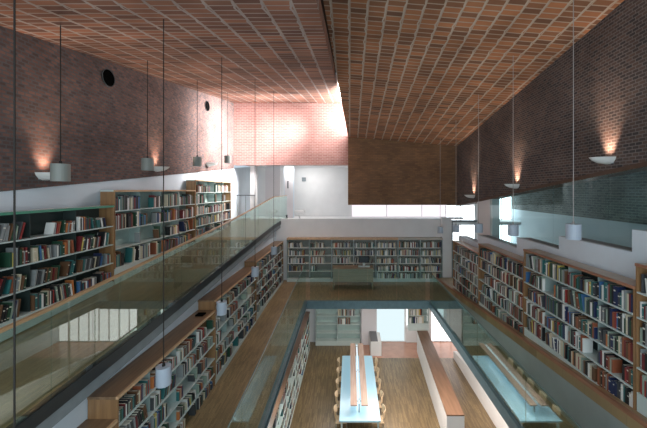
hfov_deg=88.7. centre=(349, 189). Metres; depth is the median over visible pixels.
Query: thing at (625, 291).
book
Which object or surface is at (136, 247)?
book
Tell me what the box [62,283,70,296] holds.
book
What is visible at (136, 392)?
book
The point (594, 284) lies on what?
book
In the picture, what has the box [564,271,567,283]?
book
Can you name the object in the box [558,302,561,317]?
book
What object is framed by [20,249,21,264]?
book
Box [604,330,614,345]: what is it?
book
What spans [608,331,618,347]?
book
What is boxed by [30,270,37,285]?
book
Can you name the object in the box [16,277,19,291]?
book
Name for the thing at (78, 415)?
wall
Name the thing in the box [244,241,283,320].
bookcase
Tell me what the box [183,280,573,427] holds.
floor
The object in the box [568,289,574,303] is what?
book
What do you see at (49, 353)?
glass railing
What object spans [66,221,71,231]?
book
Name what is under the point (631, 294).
book
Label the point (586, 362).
book
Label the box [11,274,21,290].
book
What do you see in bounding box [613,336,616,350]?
book
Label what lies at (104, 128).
wall
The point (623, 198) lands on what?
wall
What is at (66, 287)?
book
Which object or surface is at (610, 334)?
book
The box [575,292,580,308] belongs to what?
book
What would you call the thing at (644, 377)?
book
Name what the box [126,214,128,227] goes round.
book
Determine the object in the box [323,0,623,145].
ceiling
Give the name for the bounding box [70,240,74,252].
book
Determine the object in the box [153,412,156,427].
book
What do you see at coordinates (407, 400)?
floor
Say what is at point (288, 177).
door
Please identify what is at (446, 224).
wall pier
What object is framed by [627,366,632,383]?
book
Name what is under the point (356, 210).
window
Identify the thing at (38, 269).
book
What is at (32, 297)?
book
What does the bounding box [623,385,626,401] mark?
book
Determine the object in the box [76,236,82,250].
book
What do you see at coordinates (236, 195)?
rail
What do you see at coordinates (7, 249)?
book
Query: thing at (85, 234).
book
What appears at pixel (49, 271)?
book
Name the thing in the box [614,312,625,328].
book
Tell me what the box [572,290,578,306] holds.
book
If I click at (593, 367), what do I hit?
book
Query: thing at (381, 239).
bookcase
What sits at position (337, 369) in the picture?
chair
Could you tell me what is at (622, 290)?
book
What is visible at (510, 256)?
bookcase
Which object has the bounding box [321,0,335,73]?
wall
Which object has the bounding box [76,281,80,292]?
book
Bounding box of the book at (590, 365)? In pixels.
[590,365,597,378]
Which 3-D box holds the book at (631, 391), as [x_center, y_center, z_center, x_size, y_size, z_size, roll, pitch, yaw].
[4.651,3.436,5.368,0.134,0.318,0.026,0,0,0]
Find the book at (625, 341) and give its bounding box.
[624,340,632,357]
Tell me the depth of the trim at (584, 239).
6.69 m
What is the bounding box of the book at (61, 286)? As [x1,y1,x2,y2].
[59,285,64,299]
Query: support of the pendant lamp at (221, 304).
hanging from the ceiling at (271, 51)
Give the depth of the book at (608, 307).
5.85 m
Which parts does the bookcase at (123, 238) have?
panel, panel, shelf, shelf, shelf, shelf, panel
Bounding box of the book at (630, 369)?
[629,368,632,384]
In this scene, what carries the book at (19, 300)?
on the bookcase at (35, 220)
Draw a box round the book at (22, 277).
[20,276,24,289]
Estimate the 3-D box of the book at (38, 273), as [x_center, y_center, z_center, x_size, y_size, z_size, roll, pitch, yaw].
[-5.779,1.621,6.015,0.187,0.229,0.071,0,0,0]
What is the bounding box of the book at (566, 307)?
[565,306,567,320]
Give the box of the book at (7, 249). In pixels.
[6,248,17,265]
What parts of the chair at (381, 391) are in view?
backrest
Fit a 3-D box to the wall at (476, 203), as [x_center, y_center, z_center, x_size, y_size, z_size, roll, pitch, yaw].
[7.150,2.000,18.500,3.700,5.800,0.200,0,0,0]
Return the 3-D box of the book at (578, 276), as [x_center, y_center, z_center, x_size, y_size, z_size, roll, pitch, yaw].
[4.678,1.861,6.609,0.187,0.269,0.032,0,0,0]
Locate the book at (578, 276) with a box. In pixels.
[578,276,588,289]
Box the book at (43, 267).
[43,267,52,280]
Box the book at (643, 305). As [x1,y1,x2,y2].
[642,304,646,318]
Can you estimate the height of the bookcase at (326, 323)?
3.050 m
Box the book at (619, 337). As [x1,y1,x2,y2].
[618,336,625,353]
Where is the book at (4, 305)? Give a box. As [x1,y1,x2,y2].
[0,304,8,321]
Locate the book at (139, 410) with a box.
[135,409,142,422]
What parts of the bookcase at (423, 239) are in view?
panel, panel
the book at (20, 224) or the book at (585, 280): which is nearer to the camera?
the book at (20, 224)
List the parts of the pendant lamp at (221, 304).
lamp shade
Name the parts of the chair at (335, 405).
backrest, seat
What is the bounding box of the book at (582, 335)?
[581,334,588,350]
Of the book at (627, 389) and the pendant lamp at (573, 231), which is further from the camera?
the pendant lamp at (573, 231)
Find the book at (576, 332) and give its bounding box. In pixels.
[575,331,581,347]
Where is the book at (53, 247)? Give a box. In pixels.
[51,245,56,256]
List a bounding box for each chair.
[333,404,346,427]
[335,390,339,414]
[336,367,340,387]
[336,378,340,400]
[337,357,341,370]
[371,404,385,427]
[374,357,377,375]
[375,367,378,387]
[377,378,380,400]
[378,390,382,414]
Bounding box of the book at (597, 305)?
[597,305,600,319]
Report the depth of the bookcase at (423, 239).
16.93 m
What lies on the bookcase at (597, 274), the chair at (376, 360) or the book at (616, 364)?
the book at (616, 364)
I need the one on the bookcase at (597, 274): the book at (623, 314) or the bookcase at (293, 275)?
the book at (623, 314)
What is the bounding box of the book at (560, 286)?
[560,286,567,299]
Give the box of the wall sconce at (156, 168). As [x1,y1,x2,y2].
[154,166,168,171]
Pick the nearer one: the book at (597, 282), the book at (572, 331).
the book at (597, 282)
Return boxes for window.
[351,204,472,216]
[377,309,404,341]
[431,312,450,341]
[445,205,474,239]
[500,197,511,241]
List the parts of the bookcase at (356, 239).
panel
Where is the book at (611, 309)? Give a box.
[610,308,620,326]
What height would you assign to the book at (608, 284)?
0.330 m
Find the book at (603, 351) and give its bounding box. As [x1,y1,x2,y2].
[602,350,612,366]
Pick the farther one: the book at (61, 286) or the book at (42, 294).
the book at (61, 286)
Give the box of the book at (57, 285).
[50,284,60,300]
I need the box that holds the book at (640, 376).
[640,376,641,393]
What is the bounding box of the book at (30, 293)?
[30,293,38,309]
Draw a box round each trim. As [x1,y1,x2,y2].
[6,217,286,427]
[36,225,280,427]
[258,300,306,427]
[306,300,428,308]
[428,300,523,427]
[436,277,646,427]
[440,217,463,218]
[452,220,476,277]
[456,161,646,205]
[463,236,477,242]
[483,235,516,246]
[524,238,558,247]
[582,238,631,250]
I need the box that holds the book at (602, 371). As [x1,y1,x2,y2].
[602,371,603,387]
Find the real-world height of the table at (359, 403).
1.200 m
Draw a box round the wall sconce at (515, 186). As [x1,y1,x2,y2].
[504,184,519,188]
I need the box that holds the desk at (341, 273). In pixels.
[332,265,373,288]
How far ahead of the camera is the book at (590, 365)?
6.29 m
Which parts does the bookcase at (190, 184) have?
panel, panel, panel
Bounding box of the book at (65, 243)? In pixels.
[63,242,66,254]
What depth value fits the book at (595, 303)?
6.19 m
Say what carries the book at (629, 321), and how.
on the bookcase at (597, 274)
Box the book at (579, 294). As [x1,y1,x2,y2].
[578,293,583,309]
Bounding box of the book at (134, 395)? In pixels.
[123,394,135,407]
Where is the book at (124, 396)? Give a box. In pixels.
[123,396,133,408]
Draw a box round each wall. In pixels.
[0,26,233,191]
[0,167,249,222]
[52,231,275,427]
[234,103,456,279]
[257,168,350,215]
[265,165,280,217]
[284,167,293,217]
[306,309,430,341]
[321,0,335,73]
[442,287,628,427]
[453,351,508,427]
[457,0,646,239]
[459,229,646,279]
[473,203,476,238]
[512,171,646,247]
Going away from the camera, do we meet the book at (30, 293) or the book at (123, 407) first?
the book at (123, 407)
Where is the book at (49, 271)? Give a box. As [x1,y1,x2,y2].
[47,268,50,281]
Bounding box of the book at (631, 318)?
[631,318,632,337]
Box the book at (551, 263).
[551,263,559,277]
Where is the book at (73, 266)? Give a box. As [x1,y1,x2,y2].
[71,261,74,274]
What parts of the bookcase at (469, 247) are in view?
panel, shelf, panel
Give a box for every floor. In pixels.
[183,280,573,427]
[257,216,520,224]
[290,342,495,427]
[437,277,646,427]
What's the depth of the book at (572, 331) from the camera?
6.77 m
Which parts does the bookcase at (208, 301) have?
panel, shelf, shelf, shelf, shelf, shelf, panel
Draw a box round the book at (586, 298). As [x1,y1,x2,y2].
[585,297,594,312]
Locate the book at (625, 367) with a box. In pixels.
[625,367,626,382]
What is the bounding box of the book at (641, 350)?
[640,349,646,368]
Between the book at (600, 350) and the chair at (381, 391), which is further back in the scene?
the chair at (381, 391)
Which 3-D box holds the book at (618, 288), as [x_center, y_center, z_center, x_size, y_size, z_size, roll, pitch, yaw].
[4.655,1.829,5.674,0.140,0.332,0.039,0,0,0]
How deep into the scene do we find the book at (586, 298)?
6.42 m
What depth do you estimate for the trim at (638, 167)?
8.19 m
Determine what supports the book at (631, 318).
on the bookcase at (597, 274)
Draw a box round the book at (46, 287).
[45,286,56,302]
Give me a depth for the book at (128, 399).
5.14 m
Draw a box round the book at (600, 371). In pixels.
[599,370,605,385]
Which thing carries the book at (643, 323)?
on the bookcase at (641, 268)
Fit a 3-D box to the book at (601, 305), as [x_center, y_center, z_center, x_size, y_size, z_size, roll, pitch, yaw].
[4.654,2.246,6.014,0.137,0.297,0.026,0,0,0]
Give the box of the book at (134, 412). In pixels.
[132,411,141,425]
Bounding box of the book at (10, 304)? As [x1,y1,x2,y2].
[0,303,11,320]
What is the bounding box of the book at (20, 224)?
[12,222,22,239]
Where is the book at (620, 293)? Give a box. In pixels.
[620,293,621,307]
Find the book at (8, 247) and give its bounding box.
[8,247,19,265]
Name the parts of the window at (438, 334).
frame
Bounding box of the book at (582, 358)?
[581,357,589,371]
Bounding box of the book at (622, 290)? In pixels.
[622,290,623,308]
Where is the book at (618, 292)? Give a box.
[618,292,621,306]
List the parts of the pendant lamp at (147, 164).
lamp shade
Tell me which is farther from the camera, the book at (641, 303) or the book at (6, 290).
the book at (6, 290)
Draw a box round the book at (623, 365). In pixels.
[622,364,632,380]
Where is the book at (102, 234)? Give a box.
[98,232,105,245]
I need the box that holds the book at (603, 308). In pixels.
[602,307,607,321]
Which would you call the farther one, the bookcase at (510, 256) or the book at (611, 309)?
the bookcase at (510, 256)
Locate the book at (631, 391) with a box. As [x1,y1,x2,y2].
[631,391,632,407]
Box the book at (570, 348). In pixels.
[569,347,576,362]
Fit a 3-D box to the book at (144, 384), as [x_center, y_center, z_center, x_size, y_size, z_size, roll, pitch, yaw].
[-3.511,3.347,5.513,0.174,0.226,0.033,0,0,0]
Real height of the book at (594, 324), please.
0.288 m
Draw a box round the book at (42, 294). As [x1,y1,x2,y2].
[39,293,43,307]
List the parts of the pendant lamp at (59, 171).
lamp shade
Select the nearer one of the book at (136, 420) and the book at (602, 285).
the book at (136, 420)
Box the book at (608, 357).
[608,357,615,370]
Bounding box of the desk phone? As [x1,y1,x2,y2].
[195,312,205,315]
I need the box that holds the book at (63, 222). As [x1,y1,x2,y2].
[58,220,65,232]
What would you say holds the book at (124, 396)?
on the bookcase at (103, 403)
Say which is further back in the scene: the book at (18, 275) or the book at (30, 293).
the book at (30, 293)
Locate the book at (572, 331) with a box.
[572,331,574,345]
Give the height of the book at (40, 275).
0.243 m
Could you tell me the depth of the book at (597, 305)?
6.11 m
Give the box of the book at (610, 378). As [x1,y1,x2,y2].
[608,376,617,392]
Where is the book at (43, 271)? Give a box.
[38,270,44,283]
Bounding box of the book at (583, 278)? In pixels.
[582,277,591,290]
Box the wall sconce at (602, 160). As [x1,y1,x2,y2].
[589,156,615,163]
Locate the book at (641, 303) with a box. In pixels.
[640,302,646,317]
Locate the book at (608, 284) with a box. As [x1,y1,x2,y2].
[608,284,609,302]
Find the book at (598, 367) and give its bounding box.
[597,366,603,384]
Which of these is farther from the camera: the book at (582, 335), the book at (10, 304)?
the book at (582, 335)
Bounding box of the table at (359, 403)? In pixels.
[339,343,380,427]
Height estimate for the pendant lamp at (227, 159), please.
2.914 m
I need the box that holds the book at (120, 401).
[119,400,127,414]
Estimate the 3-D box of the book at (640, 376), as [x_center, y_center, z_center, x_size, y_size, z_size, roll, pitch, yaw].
[4.671,3.073,5.197,0.173,0.284,0.027,0,0,0]
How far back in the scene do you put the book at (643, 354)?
5.16 m
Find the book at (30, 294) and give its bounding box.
[30,294,36,309]
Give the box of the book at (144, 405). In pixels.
[140,404,147,417]
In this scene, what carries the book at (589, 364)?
on the bookcase at (597, 274)
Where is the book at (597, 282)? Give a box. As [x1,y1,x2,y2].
[597,282,598,297]
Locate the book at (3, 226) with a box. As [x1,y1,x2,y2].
[0,224,6,241]
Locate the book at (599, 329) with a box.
[598,328,610,342]
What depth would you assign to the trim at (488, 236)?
11.47 m
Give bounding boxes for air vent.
[101,69,114,86]
[205,101,209,110]
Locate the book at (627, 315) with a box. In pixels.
[626,314,632,334]
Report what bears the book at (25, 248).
on the bookcase at (35, 220)
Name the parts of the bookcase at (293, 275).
panel, shelf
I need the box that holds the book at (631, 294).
[631,294,632,312]
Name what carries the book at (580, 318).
on the bookcase at (597, 274)
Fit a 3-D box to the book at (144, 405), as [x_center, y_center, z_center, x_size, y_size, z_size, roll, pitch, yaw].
[-3.490,3.715,5.546,0.130,0.260,0.092,0,0,0]
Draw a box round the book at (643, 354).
[642,353,644,370]
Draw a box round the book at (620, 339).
[620,339,621,355]
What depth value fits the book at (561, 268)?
7.19 m
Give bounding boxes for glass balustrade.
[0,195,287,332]
[227,263,305,427]
[430,272,581,427]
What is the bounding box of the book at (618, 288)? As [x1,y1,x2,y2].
[616,286,625,305]
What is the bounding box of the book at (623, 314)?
[622,313,628,332]
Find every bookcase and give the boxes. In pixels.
[0,205,113,341]
[77,419,117,427]
[87,310,215,427]
[100,190,195,284]
[186,180,230,243]
[198,267,255,384]
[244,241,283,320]
[267,353,295,427]
[287,237,309,281]
[292,311,309,401]
[309,237,331,281]
[316,309,336,345]
[331,237,353,281]
[337,309,359,345]
[354,237,375,281]
[376,237,397,281]
[398,237,420,281]
[407,309,428,330]
[420,237,442,281]
[453,240,478,303]
[478,243,523,334]
[523,249,636,409]
[635,263,646,416]
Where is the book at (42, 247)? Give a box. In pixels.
[41,246,45,258]
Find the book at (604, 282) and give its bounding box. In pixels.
[604,282,613,300]
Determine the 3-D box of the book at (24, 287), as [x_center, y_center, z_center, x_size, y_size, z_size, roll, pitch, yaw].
[-5.775,1.612,5.780,0.184,0.246,0.060,0,0,0]
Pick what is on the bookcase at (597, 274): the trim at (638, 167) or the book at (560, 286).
the book at (560, 286)
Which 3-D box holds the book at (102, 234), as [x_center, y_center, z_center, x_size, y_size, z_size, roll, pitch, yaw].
[-5.758,1.131,7.628,0.147,0.328,0.116,0,0,0]
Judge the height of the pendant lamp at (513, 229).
4.879 m
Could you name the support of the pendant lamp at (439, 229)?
hanging from the ceiling at (415, 71)
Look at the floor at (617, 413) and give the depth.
6.94 m
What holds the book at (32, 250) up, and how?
on the bookcase at (35, 220)
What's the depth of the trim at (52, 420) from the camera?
5.37 m
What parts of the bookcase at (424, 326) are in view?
panel, shelf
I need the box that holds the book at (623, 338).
[622,337,631,356]
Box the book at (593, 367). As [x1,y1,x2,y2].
[592,366,596,380]
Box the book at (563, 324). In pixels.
[562,323,567,338]
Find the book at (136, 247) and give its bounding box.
[132,246,138,259]
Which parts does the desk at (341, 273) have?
panel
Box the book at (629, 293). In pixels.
[629,293,632,311]
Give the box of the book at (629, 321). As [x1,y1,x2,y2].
[629,321,630,336]
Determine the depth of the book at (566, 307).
7.01 m
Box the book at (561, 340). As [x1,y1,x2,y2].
[561,340,562,356]
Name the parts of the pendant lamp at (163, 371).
lamp shade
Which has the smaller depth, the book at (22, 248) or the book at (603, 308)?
the book at (22, 248)
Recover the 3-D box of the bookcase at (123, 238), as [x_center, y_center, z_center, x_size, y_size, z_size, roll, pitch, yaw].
[-5.838,1.144,10.010,0.365,2.292,4.140,0,0,0]
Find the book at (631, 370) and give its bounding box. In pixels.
[631,370,632,386]
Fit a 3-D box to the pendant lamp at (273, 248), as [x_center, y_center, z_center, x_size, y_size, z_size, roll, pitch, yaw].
[-3.050,-0.700,13.200,0.230,6.540,0.230,0,0,0]
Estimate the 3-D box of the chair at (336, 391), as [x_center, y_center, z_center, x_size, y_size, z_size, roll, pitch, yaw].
[-0.332,8.021,12.320,0.486,0.861,0.430,0,0,0]
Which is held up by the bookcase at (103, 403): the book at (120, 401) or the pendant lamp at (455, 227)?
the book at (120, 401)
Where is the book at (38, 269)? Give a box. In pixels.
[38,269,46,282]
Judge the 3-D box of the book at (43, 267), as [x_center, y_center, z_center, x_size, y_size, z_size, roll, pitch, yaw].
[-5.767,1.605,6.286,0.164,0.261,0.065,0,0,0]
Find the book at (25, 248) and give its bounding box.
[24,247,26,263]
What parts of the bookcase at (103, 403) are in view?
panel, shelf, shelf, shelf, shelf, panel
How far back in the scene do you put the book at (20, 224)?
5.69 m
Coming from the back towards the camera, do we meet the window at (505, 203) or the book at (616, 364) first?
the window at (505, 203)
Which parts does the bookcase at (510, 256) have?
panel, shelf, shelf, shelf, shelf, panel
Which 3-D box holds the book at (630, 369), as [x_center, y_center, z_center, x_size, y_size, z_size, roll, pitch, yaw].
[4.673,3.066,5.410,0.176,0.259,0.042,0,0,0]
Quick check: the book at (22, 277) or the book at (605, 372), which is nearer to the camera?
the book at (22, 277)
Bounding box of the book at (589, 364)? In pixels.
[588,363,596,377]
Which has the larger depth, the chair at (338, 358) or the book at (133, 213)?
the chair at (338, 358)
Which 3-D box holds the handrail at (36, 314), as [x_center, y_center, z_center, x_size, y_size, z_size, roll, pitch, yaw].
[-3.620,1.572,8.780,0.080,2.543,20.360,0,0,0]
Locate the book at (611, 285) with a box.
[610,284,620,303]
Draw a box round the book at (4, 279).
[0,278,6,295]
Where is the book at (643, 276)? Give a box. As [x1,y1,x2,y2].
[641,274,646,292]
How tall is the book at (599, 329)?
0.265 m
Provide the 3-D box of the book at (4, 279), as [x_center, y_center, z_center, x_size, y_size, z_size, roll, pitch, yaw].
[-5.777,1.588,5.408,0.185,0.293,0.127,0,0,0]
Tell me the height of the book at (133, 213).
0.377 m
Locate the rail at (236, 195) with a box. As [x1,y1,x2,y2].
[236,195,254,220]
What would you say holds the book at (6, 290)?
on the bookcase at (35, 220)
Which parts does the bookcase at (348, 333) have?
panel, shelf, shelf, shelf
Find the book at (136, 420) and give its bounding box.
[129,415,137,427]
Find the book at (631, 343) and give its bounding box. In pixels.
[630,342,632,361]
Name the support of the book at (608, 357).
on the bookcase at (597, 274)
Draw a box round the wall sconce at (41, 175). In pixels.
[35,172,49,179]
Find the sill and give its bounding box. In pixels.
[406,326,416,341]
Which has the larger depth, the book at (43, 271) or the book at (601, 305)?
the book at (43, 271)
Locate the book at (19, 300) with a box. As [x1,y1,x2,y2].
[10,299,20,316]
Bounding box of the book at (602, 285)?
[602,285,603,299]
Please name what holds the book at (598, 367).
on the bookcase at (597, 274)
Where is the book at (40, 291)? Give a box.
[40,291,48,305]
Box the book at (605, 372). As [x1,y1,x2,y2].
[604,371,608,389]
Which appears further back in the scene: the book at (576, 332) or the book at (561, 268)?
the book at (561, 268)
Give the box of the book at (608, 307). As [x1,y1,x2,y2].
[608,307,614,325]
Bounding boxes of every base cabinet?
[369,331,380,355]
[417,331,463,427]
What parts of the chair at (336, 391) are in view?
backrest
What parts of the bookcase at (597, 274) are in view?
panel, shelf, shelf, shelf, shelf, shelf, panel, panel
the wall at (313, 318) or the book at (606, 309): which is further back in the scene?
the wall at (313, 318)
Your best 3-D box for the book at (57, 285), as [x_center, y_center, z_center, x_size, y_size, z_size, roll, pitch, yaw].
[-5.762,2.011,6.459,0.155,0.329,0.084,0,0,0]
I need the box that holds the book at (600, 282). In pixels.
[599,281,605,298]
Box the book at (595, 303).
[593,301,597,317]
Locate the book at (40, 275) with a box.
[38,271,41,284]
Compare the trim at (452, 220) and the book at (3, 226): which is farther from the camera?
the trim at (452, 220)
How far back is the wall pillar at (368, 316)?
18.00 m
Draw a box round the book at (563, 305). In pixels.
[563,305,567,320]
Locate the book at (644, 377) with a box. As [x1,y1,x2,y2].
[642,375,646,395]
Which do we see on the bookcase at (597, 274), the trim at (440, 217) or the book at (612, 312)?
the book at (612, 312)
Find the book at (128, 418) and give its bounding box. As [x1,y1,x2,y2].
[126,417,135,427]
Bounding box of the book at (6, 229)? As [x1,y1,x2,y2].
[0,223,8,241]
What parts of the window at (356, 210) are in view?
frame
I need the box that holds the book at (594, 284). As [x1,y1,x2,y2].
[593,283,596,295]
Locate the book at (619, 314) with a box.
[618,313,621,330]
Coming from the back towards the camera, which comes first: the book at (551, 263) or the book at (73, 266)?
the book at (551, 263)
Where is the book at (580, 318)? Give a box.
[579,317,586,329]
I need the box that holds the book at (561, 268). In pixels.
[560,267,567,281]
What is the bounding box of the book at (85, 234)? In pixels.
[85,234,94,248]
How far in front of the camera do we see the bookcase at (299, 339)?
15.04 m
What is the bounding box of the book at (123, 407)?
[119,406,124,418]
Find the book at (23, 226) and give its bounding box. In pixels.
[19,222,24,238]
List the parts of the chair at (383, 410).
seat, backrest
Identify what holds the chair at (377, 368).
on the floor at (407, 400)
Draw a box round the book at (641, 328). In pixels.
[640,327,642,343]
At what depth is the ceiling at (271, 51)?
6.48 m
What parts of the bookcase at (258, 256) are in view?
panel, shelf, shelf, shelf, shelf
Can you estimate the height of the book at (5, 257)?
0.247 m
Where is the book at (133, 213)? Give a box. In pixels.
[130,212,136,225]
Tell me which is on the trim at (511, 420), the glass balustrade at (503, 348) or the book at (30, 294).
the glass balustrade at (503, 348)
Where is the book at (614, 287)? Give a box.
[613,286,615,305]
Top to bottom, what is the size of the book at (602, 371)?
0.314 m
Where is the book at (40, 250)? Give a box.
[32,245,41,259]
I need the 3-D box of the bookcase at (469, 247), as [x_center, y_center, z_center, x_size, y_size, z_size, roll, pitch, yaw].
[4.737,3.277,13.200,0.365,2.078,2.900,0,0,0]
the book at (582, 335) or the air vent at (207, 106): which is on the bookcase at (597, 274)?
the book at (582, 335)
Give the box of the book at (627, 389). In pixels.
[625,386,632,403]
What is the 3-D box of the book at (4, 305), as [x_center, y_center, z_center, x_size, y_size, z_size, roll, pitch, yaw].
[-5.771,2.039,5.460,0.174,0.272,0.085,0,0,0]
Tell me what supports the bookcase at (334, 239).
on the floor at (217, 410)
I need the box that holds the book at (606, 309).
[606,309,607,323]
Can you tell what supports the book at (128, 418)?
on the bookcase at (103, 403)
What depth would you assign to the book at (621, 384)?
5.57 m
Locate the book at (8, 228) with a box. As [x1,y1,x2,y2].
[5,226,9,240]
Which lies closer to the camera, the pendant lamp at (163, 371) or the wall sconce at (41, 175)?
the pendant lamp at (163, 371)
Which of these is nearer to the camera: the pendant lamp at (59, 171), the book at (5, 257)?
the book at (5, 257)
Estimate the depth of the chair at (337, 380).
13.11 m
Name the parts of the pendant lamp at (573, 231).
lamp shade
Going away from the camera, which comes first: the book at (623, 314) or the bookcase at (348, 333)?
the book at (623, 314)
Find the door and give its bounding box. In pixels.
[284,173,292,217]
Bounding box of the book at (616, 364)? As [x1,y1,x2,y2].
[611,359,621,372]
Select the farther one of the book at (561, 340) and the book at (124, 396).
the book at (561, 340)
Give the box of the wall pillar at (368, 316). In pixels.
[361,309,376,344]
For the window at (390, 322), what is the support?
in the wall at (313, 318)
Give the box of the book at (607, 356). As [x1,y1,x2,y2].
[606,355,614,368]
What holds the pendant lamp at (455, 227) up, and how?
hanging from the ceiling at (415, 71)
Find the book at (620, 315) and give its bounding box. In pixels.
[620,315,621,331]
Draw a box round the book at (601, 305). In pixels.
[601,305,609,320]
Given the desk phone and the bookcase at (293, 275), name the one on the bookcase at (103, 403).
the desk phone
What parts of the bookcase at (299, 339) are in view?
shelf, shelf, shelf, shelf, shelf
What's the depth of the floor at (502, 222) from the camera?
20.16 m
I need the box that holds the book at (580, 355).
[579,354,585,370]
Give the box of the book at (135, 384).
[135,384,142,400]
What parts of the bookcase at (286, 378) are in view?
shelf, shelf, shelf, shelf, panel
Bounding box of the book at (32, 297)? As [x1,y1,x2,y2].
[30,295,34,310]
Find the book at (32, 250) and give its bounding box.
[30,248,35,261]
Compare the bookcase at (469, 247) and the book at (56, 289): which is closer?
the book at (56, 289)
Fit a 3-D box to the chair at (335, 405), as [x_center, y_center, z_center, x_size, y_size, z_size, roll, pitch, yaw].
[-0.332,8.021,11.500,0.486,0.861,0.430,0,0,0]
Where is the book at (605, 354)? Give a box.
[604,353,614,367]
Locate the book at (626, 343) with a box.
[626,343,627,358]
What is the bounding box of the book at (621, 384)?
[621,384,625,400]
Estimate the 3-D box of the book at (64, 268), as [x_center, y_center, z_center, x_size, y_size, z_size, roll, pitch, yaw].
[-5.774,1.593,6.658,0.181,0.285,0.096,0,0,0]
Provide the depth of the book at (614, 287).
5.72 m
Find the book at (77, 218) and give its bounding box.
[76,217,79,230]
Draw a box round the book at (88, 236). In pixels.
[84,235,92,248]
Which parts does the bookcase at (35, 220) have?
panel, shelf, shelf, shelf, shelf, panel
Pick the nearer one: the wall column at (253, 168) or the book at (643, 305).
the book at (643, 305)
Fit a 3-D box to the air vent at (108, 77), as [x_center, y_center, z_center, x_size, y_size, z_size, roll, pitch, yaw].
[-6.048,-2.800,8.250,0.045,0.440,0.440,0,0,0]
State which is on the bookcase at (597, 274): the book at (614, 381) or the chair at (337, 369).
the book at (614, 381)
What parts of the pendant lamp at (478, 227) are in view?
lamp shade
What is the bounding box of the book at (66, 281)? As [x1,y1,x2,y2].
[65,280,74,294]
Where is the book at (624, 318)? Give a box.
[624,318,625,333]
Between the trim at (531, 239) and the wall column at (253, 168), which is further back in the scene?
the wall column at (253, 168)
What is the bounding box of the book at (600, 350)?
[600,350,601,364]
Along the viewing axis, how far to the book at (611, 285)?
5.79 m
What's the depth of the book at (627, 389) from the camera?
5.47 m
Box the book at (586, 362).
[586,362,593,375]
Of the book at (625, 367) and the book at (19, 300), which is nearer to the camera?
the book at (625, 367)
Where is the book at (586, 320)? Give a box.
[586,320,595,334]
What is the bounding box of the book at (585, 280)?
[584,279,594,291]
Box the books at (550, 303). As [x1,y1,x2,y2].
[0,184,646,427]
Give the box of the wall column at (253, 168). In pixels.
[250,165,256,220]
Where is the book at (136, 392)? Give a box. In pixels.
[127,390,138,404]
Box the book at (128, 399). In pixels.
[119,398,130,411]
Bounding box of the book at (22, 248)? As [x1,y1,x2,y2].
[20,247,23,264]
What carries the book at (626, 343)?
on the bookcase at (597, 274)
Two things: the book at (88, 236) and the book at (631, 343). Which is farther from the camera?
the book at (88, 236)
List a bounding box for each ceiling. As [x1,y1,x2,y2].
[0,0,341,102]
[245,165,347,167]
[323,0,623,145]
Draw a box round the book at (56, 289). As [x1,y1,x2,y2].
[55,286,58,301]
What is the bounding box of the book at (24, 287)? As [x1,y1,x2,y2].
[22,275,26,288]
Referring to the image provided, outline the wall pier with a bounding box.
[441,219,451,277]
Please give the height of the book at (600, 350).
0.262 m
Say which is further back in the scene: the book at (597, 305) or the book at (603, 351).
the book at (597, 305)
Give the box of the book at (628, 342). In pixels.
[628,342,629,359]
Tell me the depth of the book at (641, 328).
5.19 m
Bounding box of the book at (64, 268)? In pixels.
[59,262,69,275]
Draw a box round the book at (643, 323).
[643,323,646,344]
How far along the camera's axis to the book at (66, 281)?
6.76 m
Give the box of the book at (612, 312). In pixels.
[612,312,613,327]
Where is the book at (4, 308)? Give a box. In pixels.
[0,307,5,322]
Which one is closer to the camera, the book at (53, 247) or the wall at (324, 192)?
the book at (53, 247)
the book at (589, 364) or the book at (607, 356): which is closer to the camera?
the book at (607, 356)
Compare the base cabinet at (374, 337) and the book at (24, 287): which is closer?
the book at (24, 287)
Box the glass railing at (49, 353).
[0,218,276,427]
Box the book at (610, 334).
[609,333,619,348]
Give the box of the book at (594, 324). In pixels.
[592,322,597,337]
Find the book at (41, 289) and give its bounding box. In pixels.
[41,289,49,304]
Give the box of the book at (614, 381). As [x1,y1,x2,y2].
[613,380,616,395]
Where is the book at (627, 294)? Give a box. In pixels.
[627,294,628,310]
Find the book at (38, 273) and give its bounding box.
[36,272,39,284]
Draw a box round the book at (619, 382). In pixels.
[617,380,623,397]
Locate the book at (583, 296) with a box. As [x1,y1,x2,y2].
[581,294,590,311]
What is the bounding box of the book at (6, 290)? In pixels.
[2,280,11,293]
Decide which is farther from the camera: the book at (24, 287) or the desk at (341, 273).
the desk at (341, 273)
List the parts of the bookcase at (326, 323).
shelf, shelf, shelf, shelf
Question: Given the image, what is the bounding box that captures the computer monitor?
[358,256,369,266]
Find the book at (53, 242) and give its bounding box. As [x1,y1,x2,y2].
[52,241,62,255]
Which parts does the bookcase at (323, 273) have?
panel, shelf, shelf, panel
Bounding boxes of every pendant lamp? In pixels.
[13,0,15,427]
[50,25,70,181]
[141,60,153,170]
[155,19,171,388]
[193,155,201,165]
[217,57,226,315]
[224,155,230,162]
[251,265,258,276]
[271,245,276,254]
[437,226,442,232]
[453,224,458,232]
[474,94,482,232]
[508,223,518,235]
[565,0,581,239]
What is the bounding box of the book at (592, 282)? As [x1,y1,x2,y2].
[591,281,597,295]
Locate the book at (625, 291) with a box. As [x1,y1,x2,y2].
[624,290,632,309]
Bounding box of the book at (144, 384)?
[136,383,145,397]
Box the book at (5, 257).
[0,252,11,266]
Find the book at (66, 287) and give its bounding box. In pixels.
[59,284,68,297]
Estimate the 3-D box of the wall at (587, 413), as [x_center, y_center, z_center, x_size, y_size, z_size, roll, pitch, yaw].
[4.480,3.860,7.840,0.080,1.680,18.680,0,0,0]
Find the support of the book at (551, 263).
on the bookcase at (597, 274)
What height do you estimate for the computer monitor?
0.520 m
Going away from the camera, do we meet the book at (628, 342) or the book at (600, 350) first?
the book at (628, 342)
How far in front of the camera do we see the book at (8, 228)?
5.48 m

